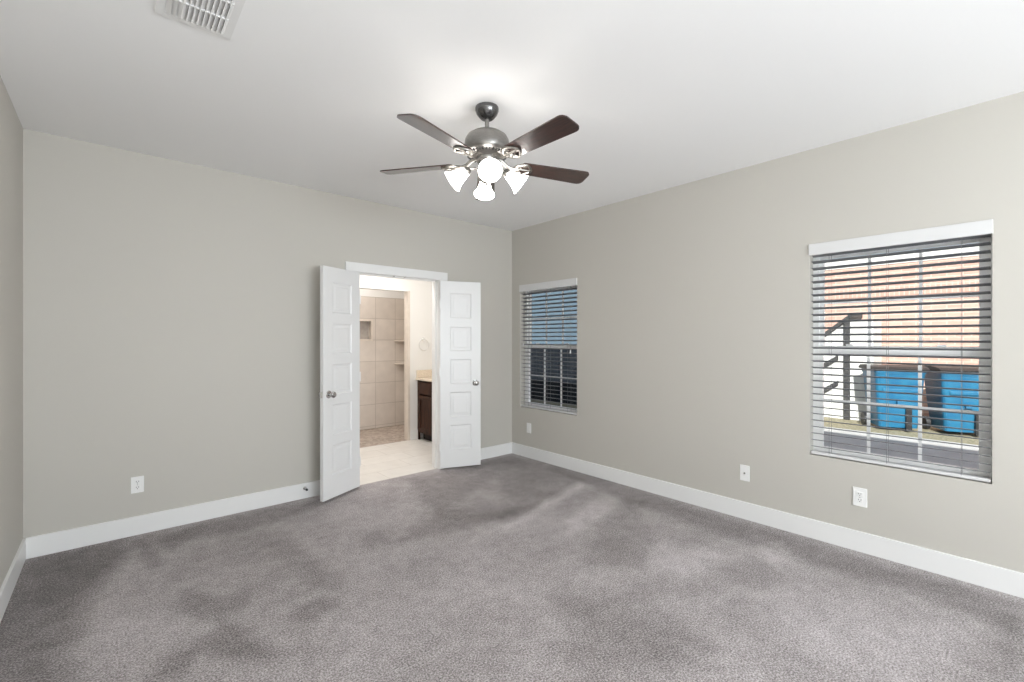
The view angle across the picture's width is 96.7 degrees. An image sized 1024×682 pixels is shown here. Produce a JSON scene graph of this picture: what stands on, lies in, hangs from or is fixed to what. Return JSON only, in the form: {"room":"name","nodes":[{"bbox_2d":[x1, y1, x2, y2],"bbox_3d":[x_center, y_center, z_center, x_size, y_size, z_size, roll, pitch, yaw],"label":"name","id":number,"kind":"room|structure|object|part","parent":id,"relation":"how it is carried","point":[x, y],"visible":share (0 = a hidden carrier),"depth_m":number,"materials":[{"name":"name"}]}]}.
{"room":"empty bedroom","nodes":[
{"label":"empty bedroom","id":0,"kind":"room"},
{"bbox_2d":[0,75,22,587],"bbox_3d":[-0.787,0.025,0.124,0.160,2.740,7.225,0,0,-41],"label":"wall","id":1,"kind":"structure","parent":0,"point":[11,129],"depth_m":2.54,"materials":[{"name":"grey paint"}]},
{"bbox_2d":[0,538,25,622],"bbox_3d":[-0.723,1.328,0.181,0.017,0.134,7.225,0,0,-41],"label":"baseboard","id":2,"kind":"structure","parent":1,"relation":"attached to","point":[6,590],"depth_m":2.51,"materials":[{"name":"white paint"}]},
{"bbox_2d":[23,129,511,537],"bbox_3d":[-1.654,0.025,4.249,4.295,2.740,0.120,0,0,-41],"label":"wall","id":3,"kind":"structure","parent":0,"point":[171,308],"depth_m":3.42,"materials":[{"name":"grey paint"}]},
{"bbox_2d":[131,476,143,493],"bbox_3d":[-2.684,1.037,3.261,0.072,0.116,0.009,0,0,-41],"label":"outlet cover","id":4,"kind":"object","parent":3,"relation":"attached to","point":[137,483],"visible":1,"depth_m":3.26,"materials":[{"name":"white plastic"}]},
{"bbox_2d":[26,442,511,558],"bbox_3d":[-1.551,1.328,4.252,4.135,0.134,0.017,0,0,-41],"label":"baseboard","id":5,"kind":"structure","parent":3,"relation":"attached to","point":[44,544],"depth_m":3.37,"materials":[{"name":"white paint"}]},
{"bbox_2d":[318,265,360,501],"bbox_3d":[-1.534,0.371,4.089,0.173,2.012,0.464,0,0,22],"label":"door","id":6,"kind":"structure","parent":3,"relation":"in","point":[340,296],"depth_m":4.04,"materials":[{"name":"white paint"}]},
{"bbox_3d":[-1.550,0.470,3.913,0.069,0.066,0.066,0,0,22],"label":"knob","id":7,"kind":"part","parent":6,"relation":"part of","materials":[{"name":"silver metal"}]},
{"bbox_2d":[345,261,447,468],"bbox_3d":[-1.177,0.331,4.664,1.122,2.128,0.157,0,0,-41],"label":"trim","id":8,"kind":"structure","parent":3,"relation":"attached to","point":[434,277],"depth_m":4.92,"materials":[{"name":"white paint"}]},
{"bbox_2d":[439,281,480,468],"bbox_3d":[-0.569,0.371,4.965,0.464,2.012,0.173,0,0,-21],"label":"door","id":9,"kind":"structure","parent":3,"relation":"in","point":[459,302],"depth_m":4.95,"materials":[{"name":"white paint"}]},
{"bbox_3d":[-0.393,0.470,4.976,0.066,0.066,0.069,0,0,-21],"label":"knob","id":10,"kind":"part","parent":9,"relation":"part of","materials":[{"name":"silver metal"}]},
{"bbox_2d":[360,296,403,429],"bbox_3d":[-2.550,0.357,6.927,2.100,2.075,0.100,0,0,-41],"label":"wall","id":11,"kind":"structure","parent":0,"point":[382,380],"depth_m":7.28,"materials":[{"name":"tile"}]},
{"bbox_2d":[360,321,368,338],"bbox_3d":[-2.447,-0.155,7.075,0.490,0.320,0.015,0,0,-41],"label":"shower niche","id":12,"kind":"object","parent":11,"relation":"attached to","point":[364,325],"depth_m":7.17,"materials":[{"name":"tile"}]},
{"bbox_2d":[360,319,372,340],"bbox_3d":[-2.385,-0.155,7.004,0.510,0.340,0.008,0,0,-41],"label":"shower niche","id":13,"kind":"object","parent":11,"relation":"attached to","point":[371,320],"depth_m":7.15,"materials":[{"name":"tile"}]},
{"bbox_2d":[360,289,403,298],"bbox_3d":[-2.208,-1.012,6.537,2.100,0.665,1.140,0,0,-41],"label":"wall","id":14,"kind":"structure","parent":0,"point":[364,292],"depth_m":7.27,"materials":[{"name":"white paint"}]},
{"bbox_2d":[360,275,431,437],"bbox_3d":[-2.022,0.025,5.874,2.705,2.740,0.100,0,0,-41],"label":"wall","id":15,"kind":"structure","parent":0,"point":[420,291],"depth_m":6.39,"materials":[{"name":"white paint"}]},
{"bbox_2d":[404,291,409,439],"bbox_3d":[-1.465,0.356,6.362,0.030,2.078,0.110,0,0,-41],"label":"trim","id":16,"kind":"structure","parent":15,"relation":"attached to","point":[406,294],"depth_m":6.33,"materials":[{"name":"tile"}]},
{"bbox_2d":[410,429,417,439],"bbox_3d":[-1.370,1.328,6.372,0.122,0.134,0.016,0,0,-41],"label":"baseboard","id":17,"kind":"structure","parent":15,"relation":"attached to","point":[413,433],"depth_m":6.36,"materials":[{"name":"white paint"}]},
{"bbox_2d":[0,425,1023,681],"bbox_3d":[-0.035,1.455,2.523,4.135,0.120,9.840,0,0,-41],"label":"floor","id":18,"kind":"structure","parent":0,"point":[511,567],"depth_m":2.46,"materials":[{"name":"grey carpet"}]},
{"bbox_2d":[418,380,431,440],"bbox_3d":[-0.732,0.979,6.072,0.492,0.833,1.296,0,0,-41],"label":"vanity cabinet","id":19,"kind":"object","parent":18,"relation":"on","point":[424,387],"visible":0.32,"depth_m":6.25,"materials":[{"name":"brown wood"}]},
{"bbox_2d":[416,369,431,381],"bbox_3d":[-0.737,0.492,6.068,0.504,0.135,1.296,0,0,-41],"label":"countertop","id":20,"kind":"structure","parent":19,"relation":"on","point":[423,375],"depth_m":6.41,"materials":[{"name":"beige stone"}]},
{"bbox_3d":[-1.187,0.670,6.231,0.018,0.160,0.355,0,0,-41],"label":"drawer","id":21,"kind":"part","parent":19,"relation":"part of","materials":[{"name":"brown wood"}]},
{"bbox_3d":[-1.187,1.022,6.231,0.018,0.505,0.355,0,0,-41],"label":"door","id":22,"kind":"part","parent":19,"relation":"part of","materials":[{"name":"brown wood"}]},
{"bbox_2d":[0,0,1023,230],"bbox_3d":[-0.068,-1.395,2.561,4.455,0.100,10.260,0,0,-41],"label":"ceiling","id":23,"kind":"structure","parent":0,"point":[660,95],"depth_m":2.33,"materials":[{"name":"white paint"}]},
{"bbox_2d":[154,0,245,39],"bbox_3d":[-1.219,-1.338,1.784,0.266,0.014,0.424,0,0,-41],"label":"ceiling vent","id":24,"kind":"object","parent":23,"relation":"in","point":[220,18],"visible":1,"depth_m":1.86,"materials":[{"name":"white metal"}]},
{"bbox_2d":[380,102,588,199],"bbox_3d":[-0.114,-1.101,2.596,1.283,0.488,1.228,0,0,-41],"label":"ceiling fan","id":25,"kind":"object","parent":23,"relation":"hanging from","point":[487,146],"visible":1,"depth_m":2.53,"materials":[{"name":"brown wood"}]},
{"bbox_3d":[-0.566,-1.025,2.735,0.457,0.035,0.134,0,0,13],"label":"blade","id":26,"kind":"part","parent":25,"relation":"part of","materials":[{"name":"brown wood"}]},
{"bbox_3d":[-0.371,-1.025,2.265,0.134,0.035,0.457,0,0,32],"label":"blade","id":27,"kind":"part","parent":25,"relation":"part of","materials":[{"name":"brown wood"}]},
{"bbox_3d":[-0.315,-0.923,2.610,0.136,0.133,0.128,0,0,-8],"label":"lamp shade","id":28,"kind":"part","parent":25,"relation":"part of","materials":[{"name":"white glass"}]},
{"bbox_3d":[-0.236,-0.970,2.621,0.101,0.054,0.055,0,0,-8],"label":"lamp arm","id":29,"kind":"part","parent":25,"relation":"part of","materials":[{"name":"silver metal"}]},
{"bbox_3d":[-0.169,-0.923,2.804,0.128,0.133,0.136,0,0,-8],"label":"lamp shade","id":30,"kind":"part","parent":25,"relation":"part of","materials":[{"name":"white glass"}]},
{"bbox_3d":[-0.179,-1.025,3.066,0.134,0.035,0.457,0,0,-4],"label":"blade","id":31,"kind":"part","parent":25,"relation":"part of","materials":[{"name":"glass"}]},
{"bbox_3d":[-0.121,-0.923,2.464,0.128,0.133,0.136,0,0,-8],"label":"lamp shade","id":32,"kind":"part","parent":25,"relation":"part of","materials":[{"name":"white glass"}]},
{"bbox_3d":[-0.053,-0.970,2.647,0.101,0.054,0.055,0,0,-8],"label":"lamp arm","id":33,"kind":"part","parent":25,"relation":"part of","materials":[{"name":"silver metal"}]},
{"bbox_3d":[0.025,-0.923,2.658,0.136,0.133,0.128,0,0,-8],"label":"lamp shade","id":34,"kind":"part","parent":25,"relation":"part of","materials":[{"name":"white glass"}]},
{"bbox_3d":[0.137,-1.025,2.305,0.134,0.035,0.457,0,0,-41],"label":"blade","id":35,"kind":"part","parent":25,"relation":"part of","materials":[{"name":"brown wood"}]},
{"bbox_3d":[0.256,-1.025,2.800,0.457,0.035,0.134,0,0,-23],"label":"blade","id":36,"kind":"part","parent":25,"relation":"part of","materials":[{"name":"brown wood"}]},
{"bbox_2d":[512,91,1023,572],"bbox_3d":[1.547,0.025,3.977,0.160,2.740,10.260,0,0,-41],"label":"wall","id":37,"kind":"structure","parent":0,"point":[695,304],"depth_m":3.44,"materials":[{"name":"grey paint"}]},
{"bbox_2d":[527,423,530,432],"bbox_3d":[0.199,1.042,5.387,0.009,0.116,0.072,0,0,-41],"label":"wall plate","id":38,"kind":"object","parent":37,"relation":"attached to","point":[528,424],"visible":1,"depth_m":5.38,"materials":[{"name":"white plastic"}]},
{"bbox_2d":[525,285,576,411],"bbox_3d":[0.477,0.075,5.244,0.068,1.464,0.900,0,0,-41],"label":"window","id":39,"kind":"structure","parent":37,"relation":"in","point":[568,287],"depth_m":5.35,"materials":[{"name":"white plastic"}]},
{"bbox_2d":[519,278,576,414],"bbox_3d":[0.413,0.070,5.187,0.078,1.461,0.906,0,0,-41],"label":"window blind","id":40,"kind":"object","parent":39,"relation":"attached to","point":[573,281],"visible":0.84,"depth_m":5.19,"materials":[{"name":"white plastic"}]},
{"bbox_3d":[0.137,-0.275,5.458,0.004,0.624,0.002,0,0,-41],"label":"pull cord","id":41,"kind":"part","parent":40,"relation":"part of","materials":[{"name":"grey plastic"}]},
{"bbox_3d":[0.216,0.085,5.427,0.057,1.404,0.002,0,0,-41],"label":"ladder cord","id":42,"kind":"part","parent":40,"relation":"part of","materials":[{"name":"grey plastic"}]},
{"bbox_3d":[0.420,0.791,5.194,0.054,0.020,0.888,0,0,-41],"label":"rail","id":43,"kind":"part","parent":40,"relation":"part of","materials":[{"name":"white"}]},
{"bbox_3d":[0.420,0.085,5.194,0.057,1.404,0.002,0,0,-41],"label":"ladder cord","id":44,"kind":"part","parent":40,"relation":"part of","materials":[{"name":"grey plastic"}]},
{"bbox_3d":[0.469,0.415,5.237,0.028,0.736,0.832,0,0,-41],"label":"sash","id":45,"kind":"part","parent":39,"relation":"part of","materials":[{"name":"white plastic"}]},
{"bbox_3d":[0.490,-0.245,5.256,0.024,0.700,0.832,0,0,-41],"label":"sash","id":46,"kind":"part","parent":39,"relation":"part of","materials":[{"name":"white plastic"}]},
{"bbox_2d":[740,464,749,481],"bbox_3d":[1.810,1.037,3.543,0.018,0.122,0.070,0,0,-41],"label":"outlet cover","id":47,"kind":"object","parent":37,"relation":"attached to","point":[744,470],"visible":1,"depth_m":3.54,"materials":[{"name":"white plastic"}]},
{"bbox_2d":[512,442,1023,597],"bbox_3d":[2.378,1.328,2.900,0.017,0.134,7.225,0,0,-41],"label":"baseboard","id":48,"kind":"structure","parent":37,"relation":"attached to","point":[996,578],"depth_m":3.18,"materials":[{"name":"white paint"}]},
{"bbox_2d":[853,487,866,507],"bbox_3d":[2.293,1.036,2.999,0.009,0.122,0.076,0,0,-41],"label":"outlet cover","id":49,"kind":"object","parent":37,"relation":"attached to","point":[859,494],"visible":1,"depth_m":3.00,"materials":[{"name":"white plastic"}]},
{"bbox_2d":[813,234,991,480],"bbox_3d":[2.482,0.069,2.958,0.068,1.483,0.891,0,0,-41],"label":"window","id":50,"kind":"structure","parent":37,"relation":"in","point":[988,378],"depth_m":2.86,"materials":[{"name":"white plastic"}]},
{"bbox_2d":[809,219,992,481],"bbox_3d":[2.418,0.064,2.902,0.076,1.480,0.897,0,0,-41],"label":"window blind","id":51,"kind":"object","parent":50,"relation":"attached to","point":[984,228],"visible":1,"depth_m":2.86,"materials":[{"name":"white plastic"}]},
{"bbox_3d":[2.208,0.079,3.156,0.057,1.423,0.002,0,0,-41],"label":"ladder cord","id":52,"kind":"part","parent":51,"relation":"part of","materials":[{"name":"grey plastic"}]},
{"bbox_3d":[2.412,0.079,2.923,0.057,1.423,0.002,0,0,-41],"label":"ladder cord","id":53,"kind":"part","parent":51,"relation":"part of","materials":[{"name":"white fabric"}]},
{"bbox_3d":[2.425,0.794,2.908,0.054,0.020,0.879,0,0,-41],"label":"rail","id":54,"kind":"part","parent":51,"relation":"part of","materials":[{"name":"white"}]},
{"bbox_3d":[2.474,0.413,2.951,0.028,0.746,0.823,0,0,-41],"label":"sash","id":55,"kind":"part","parent":50,"relation":"part of","materials":[{"name":"white plastic"}]},
{"bbox_3d":[2.495,-0.256,2.970,0.024,0.710,0.823,0,0,-41],"label":"sash","id":56,"kind":"part","parent":50,"relation":"part of","materials":[{"name":"white plastic"}]},
{"label":"outside","id":57,"kind":"structure","parent":0,"visible":0},
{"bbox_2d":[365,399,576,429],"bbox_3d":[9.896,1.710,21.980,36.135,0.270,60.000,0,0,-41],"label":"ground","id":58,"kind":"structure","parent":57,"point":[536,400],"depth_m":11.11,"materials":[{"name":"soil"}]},
{"bbox_2d":[531,349,576,404],"bbox_3d":[0.329,0.835,12.259,0.060,1.420,5.000,0,0,-41],"label":"fence","id":59,"kind":"object","parent":58,"relation":"on","point":[533,370],"visible":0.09,"depth_m":11.38,"materials":[{"name":"black wood"}]},
{"bbox_2d":[532,290,576,343],"bbox_3d":[1.486,-0.555,17.264,3.600,4.200,8.400,0,0,-41],"label":"house","id":60,"kind":"structure","parent":58,"relation":"on","point":[568,291],"depth_m":14.80,"materials":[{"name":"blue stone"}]},
{"bbox_2d":[824,427,978,468],"bbox_3d":[6.856,1.595,2.355,5.685,0.100,18.500,0,0,-41],"label":"driveway","id":61,"kind":"structure","parent":58,"relation":"on","point":[937,445],"depth_m":6.54,"materials":[{"name":"concrete"}]},
{"bbox_2d":[824,417,978,444],"bbox_3d":[7.254,1.597,7.691,1.950,0.095,26.000,0,0,-41],"label":"grass strip","id":62,"kind":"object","parent":58,"relation":"on","point":[826,424],"visible":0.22,"depth_m":7.62,"materials":[{"name":"beige plant"}]},
{"bbox_2d":[824,315,881,420],"bbox_3d":[6.713,0.510,9.180,0.860,2.070,1.050,0,0,-41],"label":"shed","id":63,"kind":"object","parent":62,"relation":"on","point":[849,317],"visible":0.51,"depth_m":8.83,"materials":[{"name":"white"}]},
{"bbox_3d":[6.507,0.575,8.839,0.060,1.940,0.090,0,0,-41],"label":"corner post","id":64,"kind":"part","parent":63,"relation":"part of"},
{"bbox_2d":[858,364,929,429],"bbox_3d":[6.665,0.988,7.994,0.750,1.115,0.861,0,0,22],"label":"recycling bin","id":65,"kind":"object","parent":62,"relation":"on","point":[912,412],"visible":0.63,"depth_m":7.70,"materials":[{"name":"blue plastic"}]},
{"bbox_3d":[6.652,0.472,7.964,0.750,0.085,0.795,0,0,22],"label":"lid","id":66,"kind":"part","parent":65,"relation":"part of","materials":[{"name":"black plastic"}]},
{"bbox_2d":[922,365,978,435],"bbox_3d":[7.418,0.988,7.590,0.750,1.115,0.861,0,0,22],"label":"recycling bin","id":67,"kind":"object","parent":62,"relation":"on","point":[967,401],"visible":0.6,"depth_m":7.34,"materials":[{"name":"blue plastic"}]},
{"bbox_3d":[7.405,0.472,7.560,0.750,0.085,0.795,0,0,22],"label":"lid","id":68,"kind":"part","parent":67,"relation":"part of","materials":[{"name":"black plastic"}]},
{"bbox_2d":[825,246,978,415],"bbox_3d":[11.335,-0.255,7.679,4.030,3.600,17.200,0,0,-41],"label":"building","id":69,"kind":"structure","parent":58,"relation":"on","point":[969,249],"depth_m":8.75,"materials":[{"name":"beige brick"}]}
]}

